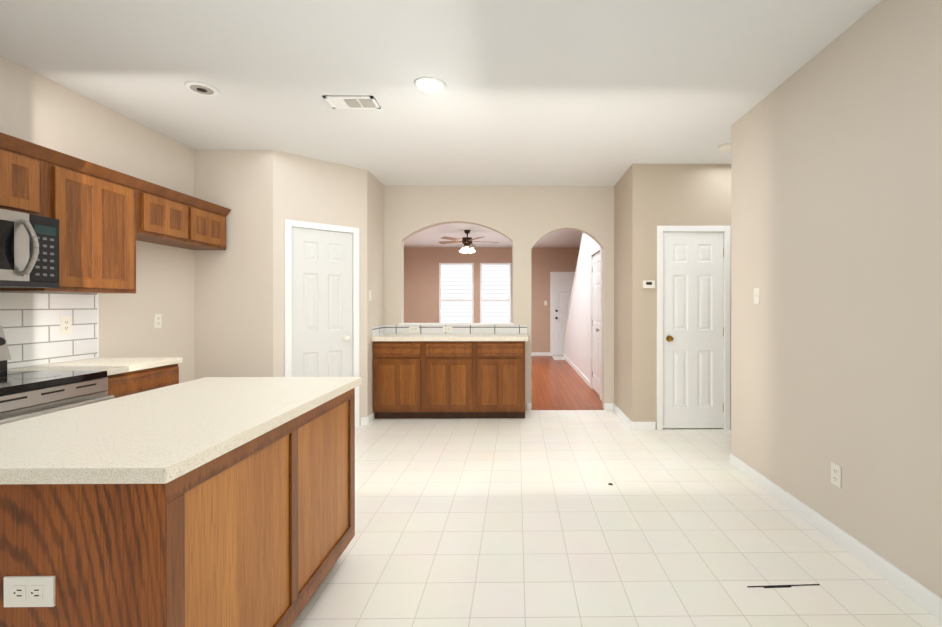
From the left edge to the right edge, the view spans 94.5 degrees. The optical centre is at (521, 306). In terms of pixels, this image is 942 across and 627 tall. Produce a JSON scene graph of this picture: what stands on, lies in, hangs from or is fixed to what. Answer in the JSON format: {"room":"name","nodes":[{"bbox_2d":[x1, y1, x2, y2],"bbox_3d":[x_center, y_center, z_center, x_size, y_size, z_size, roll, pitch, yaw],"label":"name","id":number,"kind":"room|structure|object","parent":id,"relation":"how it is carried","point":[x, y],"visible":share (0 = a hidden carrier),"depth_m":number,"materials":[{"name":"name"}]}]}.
{"room":"kitchen","nodes":[
{"label":"kitchen","id":0,"kind":"room"},
{"bbox_2d":[0,56,207,382],"bbox_3d":[-3.087,-0.087,0.979,0.120,2.745,6.340,0,0,-1],"label":"wall","id":1,"kind":"structure","parent":0,"point":[36,109],"depth_m":3.44,"materials":[{"name":"paint"}]},
{"bbox_2d":[0,132,51,217],"bbox_3d":[-2.879,-0.699,2.253,0.320,0.398,0.453,0,0,-1],"label":"upper cabinet","id":2,"kind":"object","parent":1,"relation":"attached to","point":[25,166],"depth_m":2.37,"materials":[{"name":"brown wood"}]},
{"bbox_2d":[0,209,58,287],"bbox_3d":[-2.799,-0.299,2.101,0.476,0.393,0.754,0,0,-1],"label":"microwave","id":3,"kind":"object","parent":2,"relation":"attached to","point":[29,250],"visible":1,"depth_m":2.30,"materials":[{"name":"grey metal"}]},
{"bbox_2d":[0,291,98,368],"bbox_3d":[-3.032,0.143,2.035,0.011,0.456,2.148,0,0,-1],"label":"backsplash","id":4,"kind":"structure","parent":1,"relation":"attached to","point":[30,323],"depth_m":2.77,"materials":[{"name":"tile"}]},
{"bbox_2d":[60,316,71,333],"bbox_3d":[-3.035,0.126,2.881,0.008,0.115,0.070,0,0,-1],"label":"outlet","id":5,"kind":"object","parent":4,"relation":"attached to","point":[65,324],"visible":1,"depth_m":2.88,"materials":[{"name":"white plastic"}]},
{"bbox_2d":[0,150,143,292],"bbox_3d":[-2.885,-0.494,2.780,0.320,0.810,0.600,0,0,-1],"label":"upper cabinet","id":6,"kind":"object","parent":1,"relation":"attached to","point":[107,217],"depth_m":2.76,"materials":[{"name":"brown wood"}]},
{"bbox_2d":[154,314,161,327],"bbox_3d":[-3.053,0.124,3.630,0.008,0.115,0.070,0,0,-1],"label":"outlet","id":7,"kind":"object","parent":1,"relation":"attached to","point":[157,320],"visible":1,"depth_m":3.63,"materials":[{"name":"white plastic"}]},
{"bbox_2d":[144,180,199,247],"bbox_3d":[-2.891,-0.711,3.355,0.320,0.380,0.550,0,0,-1],"label":"upper cabinet","id":8,"kind":"object","parent":1,"relation":"attached to","point":[171,217],"depth_m":3.39,"materials":[{"name":"brown wood"}]},
{"bbox_2d":[184,200,230,249],"bbox_3d":[-2.896,-0.712,3.760,0.320,0.380,0.551,0,0,-1],"label":"upper cabinet","id":9,"kind":"object","parent":1,"relation":"attached to","point":[212,216],"depth_m":3.85,"materials":[{"name":"brown wood"}]},
{"bbox_2d":[284,336,284,376],"bbox_3d":[-2.290,0.247,4.234,0.010,2.060,0.002,0,0,-1],"label":"wall","id":10,"kind":"structure","parent":0,"point":[284,336],"depth_m":4.12,"materials":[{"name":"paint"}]},
{"bbox_2d":[284,219,358,426],"bbox_3d":[-2.003,0.225,4.385,0.566,2.105,0.480,0,0,-1],"label":"door frame","id":11,"kind":"structure","parent":10,"relation":"attached to","point":[354,231],"depth_m":4.31,"materials":[{"name":"white wood"}]},
{"bbox_2d":[292,227,352,376],"bbox_3d":[-1.994,0.250,4.356,0.592,2.030,0.107,0,0,-42],"label":"pantry door","id":12,"kind":"structure","parent":10,"relation":"in","point":[322,344],"depth_m":4.36,"materials":[{"name":"white wood"}]},
{"bbox_2d":[0,0,880,247],"bbox_3d":[-0.317,-1.519,4.458,7.000,0.100,13.400,0,0,-1],"label":"ceiling","id":13,"kind":"structure","parent":0,"point":[572,92],"depth_m":2.72,"materials":[{"name":"paint"}]},
{"bbox_2d":[184,81,218,95],"bbox_3d":[-2.149,-1.458,2.907,0.190,0.012,0.190,0,0,-1],"label":"recessed light","id":14,"kind":"object","parent":13,"relation":"in","point":[200,88],"visible":0.98,"depth_m":2.89,"materials":[{"name":"grey metal"}]},
{"bbox_2d":[322,95,380,108],"bbox_3d":[-1.211,-1.459,3.098,0.350,0.012,0.180,0,0,-1],"label":"ceiling vent","id":15,"kind":"object","parent":13,"relation":"in","point":[352,102],"visible":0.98,"depth_m":3.09,"materials":[{"name":"white metal"}]},
{"bbox_2d":[414,76,445,92],"bbox_3d":[-0.604,-1.460,2.860,0.210,0.009,0.210,0,0,-1],"label":"recessed light","id":16,"kind":"object","parent":13,"relation":"in","point":[427,84],"visible":1,"depth_m":2.84,"materials":[{"name":"white glass"}]},
{"bbox_2d":[439,230,498,252],"bbox_3d":[-1.054,-1.256,8.482,1.216,0.444,1.183,0,0,-1],"label":"ceiling fan","id":17,"kind":"object","parent":13,"relation":"hanging from","point":[467,241],"visible":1,"depth_m":8.39,"materials":[{"name":"brown wood"}]},
{"bbox_2d":[719,143,730,151],"bbox_3d":[1.879,-1.449,3.964,0.136,0.036,0.136,0,0,-1],"label":"smoke detector","id":18,"kind":"object","parent":13,"relation":"attached to","point":[724,147],"visible":0.79,"depth_m":3.93,"materials":[{"name":"white plastic"}]},
{"bbox_2d":[404,247,579,351],"bbox_3d":[-0.693,-0.113,11.018,6.240,2.745,0.120,0,0,-1],"label":"wall","id":19,"kind":"structure","parent":0,"point":[421,284],"depth_m":10.93,"materials":[{"name":"beige paint"}]},
{"bbox_2d":[439,263,510,322],"bbox_3d":[-1.172,-0.176,10.927,1.866,1.833,0.050,0,0,-1],"label":"living room window","id":20,"kind":"structure","parent":19,"relation":"in","point":[456,292],"depth_m":10.93,"materials":[{"name":"white glass"}]},
{"bbox_2d":[531,352,549,355],"bbox_3d":[-1.462,1.218,10.945,4.400,0.085,0.014,0,0,-1],"label":"baseboard","id":21,"kind":"structure","parent":19,"relation":"attached to","point":[532,353],"depth_m":10.96,"materials":[{"name":"white wood"}]},
{"bbox_2d":[550,272,563,354],"bbox_3d":[1.268,0.195,10.966,1.080,2.130,0.030,0,0,-1],"label":"door frame","id":22,"kind":"structure","parent":19,"relation":"attached to","point":[552,274],"depth_m":10.95,"materials":[{"name":"white wood"}]},
{"bbox_2d":[554,275,574,355],"bbox_3d":[1.271,0.228,10.913,0.918,2.040,0.107,0,0,-1],"label":"front door","id":23,"kind":"structure","parent":19,"relation":"in","point":[563,285],"depth_m":10.93,"materials":[{"name":"white wood"}]},
{"bbox_2d":[372,184,611,409],"bbox_3d":[-0.260,-0.098,5.342,3.025,2.745,0.120,0,0,-1],"label":"wall","id":24,"kind":"structure","parent":0,"point":[524,215],"depth_m":5.28,"materials":[{"name":"paint"}]},
{"bbox_2d":[372,325,526,336],"bbox_3d":[-0.800,0.285,5.054,1.736,0.108,0.444,0,0,-1],"label":"backsplash","id":25,"kind":"structure","parent":24,"relation":"attached to","point":[456,329],"depth_m":5.27,"materials":[{"name":"tile"}]},
{"bbox_2d":[409,326,418,331],"bbox_3d":[-1.309,0.282,5.257,0.115,0.070,0.008,0,0,-1],"label":"outlet","id":26,"kind":"object","parent":25,"relation":"attached to","point":[413,328],"visible":1,"depth_m":5.25,"materials":[{"name":"white plastic"}]},
{"bbox_2d":[443,326,451,331],"bbox_3d":[-0.901,0.282,5.261,0.115,0.070,0.008,0,0,-1],"label":"outlet","id":27,"kind":"object","parent":25,"relation":"attached to","point":[447,328],"visible":1,"depth_m":5.26,"materials":[{"name":"white plastic"}]},
{"bbox_2d":[399,323,513,324],"bbox_3d":[-0.789,0.219,5.336,1.395,0.020,0.162,0,0,-1],"label":"window sill","id":28,"kind":"structure","parent":24,"relation":"attached to","point":[399,323],"depth_m":5.26,"materials":[{"name":"white wood"}]},
{"bbox_2d":[564,170,627,416],"bbox_3d":[1.147,-0.104,7.579,0.160,2.745,6.000,0,0,-1],"label":"wall","id":29,"kind":"structure","parent":0,"point":[577,332],"depth_m":5.28,"materials":[{"name":"paint"}]},
{"bbox_2d":[564,233,583,335],"bbox_3d":[1.112,-0.337,8.858,0.150,2.323,3.557,0,0,-1],"label":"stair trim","id":30,"kind":"structure","parent":29,"relation":"attached to","point":[565,273],"depth_m":8.98,"materials":[{"name":"white wood"}]},
{"bbox_2d":[564,356,589,386],"bbox_3d":[1.048,1.223,8.656,0.014,0.085,3.850,0,0,-1],"label":"baseboard","id":31,"kind":"structure","parent":29,"relation":"attached to","point":[573,366],"depth_m":7.97,"materials":[{"name":"white wood"}]},
{"bbox_2d":[592,251,599,395],"bbox_3d":[1.076,0.245,6.286,0.107,2.030,0.718,0,0,-1],"label":"hall door","id":32,"kind":"structure","parent":29,"relation":"in","point":[596,322],"depth_m":6.31,"materials":[{"name":"white wood"}]},
{"bbox_2d":[590,246,601,399],"bbox_3d":[1.089,0.220,6.284,0.046,2.105,0.840,0,0,-1],"label":"door frame","id":33,"kind":"structure","parent":29,"relation":"attached to","point":[598,248],"depth_m":6.64,"materials":[{"name":"white wood"}]},
{"bbox_2d":[601,394,611,407],"bbox_3d":[1.083,1.231,5.631,0.014,0.085,0.420,0,0,-1],"label":"baseboard","id":34,"kind":"structure","parent":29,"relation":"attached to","point":[606,405],"depth_m":5.29,"materials":[{"name":"white wood"}]},
{"bbox_2d":[612,403,635,429],"bbox_3d":[1.133,1.233,4.875,0.017,0.085,0.854,0,0,-1],"label":"baseboard","id":35,"kind":"structure","parent":29,"relation":"attached to","point":[632,425],"depth_m":4.73,"materials":[{"name":"white wood"}]},
{"bbox_2d":[291,356,941,626],"bbox_3d":[-0.317,1.326,4.465,7.000,0.100,13.400,0,0,-1],"label":"floor","id":36,"kind":"structure","parent":0,"point":[532,518],"depth_m":2.39,"materials":[{"name":"tile"}]},
{"bbox_2d":[0,326,114,424],"bbox_3d":[-2.662,0.697,2.106,0.726,1.170,0.754,0,0,-1],"label":"range","id":37,"kind":"object","parent":36,"relation":"on","point":[26,394],"visible":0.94,"depth_m":2.22,"materials":[{"name":"silver metal"}]},
{"bbox_2d":[7,357,182,397],"bbox_3d":[-2.743,0.826,2.803,0.604,0.910,0.630,0,0,-1],"label":"base cabinet","id":38,"kind":"object","parent":36,"relation":"on","point":[129,376],"visible":0.15,"depth_m":2.77,"materials":[{"name":"brown wood"}]},
{"bbox_2d":[0,385,358,626],"bbox_3d":[-1.228,0.846,1.621,0.752,0.874,1.204,0,0,-1],"label":"kitchen island","id":39,"kind":"object","parent":36,"relation":"on","point":[216,502],"depth_m":1.16,"materials":[{"name":"brown wood"}]},
{"bbox_2d":[4,576,54,606],"bbox_3d":[-1.157,0.671,1.015,0.115,0.070,0.008,0,0,-1],"label":"outlet","id":40,"kind":"object","parent":39,"relation":"attached to","point":[29,591],"visible":1,"depth_m":1.01,"materials":[{"name":"white plastic"}]},
{"bbox_2d":[0,377,361,484],"bbox_3d":[-1.230,0.420,1.622,0.806,0.098,1.260,0,0,-1],"label":"island countertop","id":41,"kind":"structure","parent":39,"relation":"on","point":[161,436],"depth_m":1.30,"materials":[{"name":"beige stone"}]},
{"bbox_2d":[372,338,423,418],"bbox_3d":[-1.381,0.833,5.038,0.568,0.886,0.462,0,0,-1],"label":"base cabinet","id":42,"kind":"object","parent":36,"relation":"on","point":[398,363],"depth_m":4.81,"materials":[{"name":"brown wood"}]},
{"bbox_2d":[424,338,475,418],"bbox_3d":[-0.813,0.832,5.044,0.568,0.886,0.462,0,0,-1],"label":"base cabinet","id":43,"kind":"object","parent":36,"relation":"on","point":[432,376],"depth_m":4.82,"materials":[{"name":"brown wood"}]},
{"bbox_2d":[372,334,527,337],"bbox_3d":[-0.798,0.365,5.039,1.734,0.050,0.470,0,0,-1],"label":"countertop","id":44,"kind":"structure","parent":43,"relation":"on","point":[384,335],"depth_m":4.85,"materials":[{"name":"beige stone"}]},
{"bbox_2d":[476,338,527,417],"bbox_3d":[-0.245,0.832,5.051,0.568,0.886,0.462,0,0,-1],"label":"base cabinet","id":45,"kind":"object","parent":36,"relation":"on","point":[500,362],"depth_m":4.83,"materials":[{"name":"brown wood"}]},
{"bbox_2d":[552,356,564,359],"bbox_3d":[0.899,1.253,10.479,0.270,0.016,0.700,0,0,-1],"label":"doormat","id":46,"kind":"object","parent":36,"relation":"on","point":[558,358],"visible":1,"depth_m":10.37,"materials":[{"name":"white fabric"}]},
{"bbox_2d":[608,483,819,587],"bbox_3d":[0.997,1.280,2.546,0.738,0.001,1.164,0,0,-1],"label":"scuff","id":47,"kind":"object","parent":36,"relation":"on","point":[777,586],"visible":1,"depth_m":1.98,"materials":[{"name":"black"}]},
{"bbox_2d":[628,164,727,429],"bbox_3d":[2.123,-0.096,4.530,1.960,2.745,0.120,0,0,-1],"label":"wall","id":48,"kind":"structure","parent":0,"point":[658,194],"depth_m":4.46,"materials":[{"name":"paint"}]},
{"bbox_2d":[643,280,654,287],"bbox_3d":[1.309,-0.224,4.448,0.120,0.080,0.024,0,0,-1],"label":"thermostat","id":49,"kind":"object","parent":48,"relation":"attached to","point":[648,283],"visible":1,"depth_m":4.44,"materials":[{"name":"white plastic"}]},
{"bbox_2d":[663,232,723,427],"bbox_3d":[1.776,0.249,4.460,0.637,2.030,0.107,0,0,-1],"label":"closet door","id":50,"kind":"structure","parent":48,"relation":"in","point":[693,331],"depth_m":4.48,"materials":[{"name":"white wood"}]},
{"bbox_2d":[657,226,730,429],"bbox_3d":[1.774,0.224,4.509,0.759,2.105,0.116,0,0,-1],"label":"door frame","id":51,"kind":"structure","parent":48,"relation":"attached to","point":[726,230],"depth_m":4.45,"materials":[{"name":"white wood"}]},
{"bbox_2d":[728,0,941,597],"bbox_3d":[1.797,-0.087,0.691,0.120,2.745,5.650,0,0,-1],"label":"wall","id":52,"kind":"structure","parent":0,"point":[820,194],"depth_m":2.25,"materials":[{"name":"paint"}]},
{"bbox_2d":[754,288,759,303],"bbox_3d":[1.700,-0.074,3.135,0.016,0.115,0.070,0,0,-1],"label":"light switch","id":53,"kind":"object","parent":52,"relation":"attached to","point":[756,295],"visible":1,"depth_m":3.13,"materials":[{"name":"white plastic"}]},
{"bbox_2d":[729,453,941,620],"bbox_3d":[1.729,1.243,0.753,0.014,0.085,5.530,0,0,-1],"label":"baseboard","id":54,"kind":"structure","parent":52,"relation":"attached to","point":[919,593],"depth_m":2.23,"materials":[{"name":"white wood"}]},
{"bbox_2d":[831,462,840,487],"bbox_3d":[1.714,0.920,2.357,0.008,0.115,0.070,0,0,-1],"label":"outlet","id":55,"kind":"object","parent":52,"relation":"attached to","point":[836,474],"visible":1,"depth_m":2.35,"materials":[{"name":"white plastic"}]}
]}

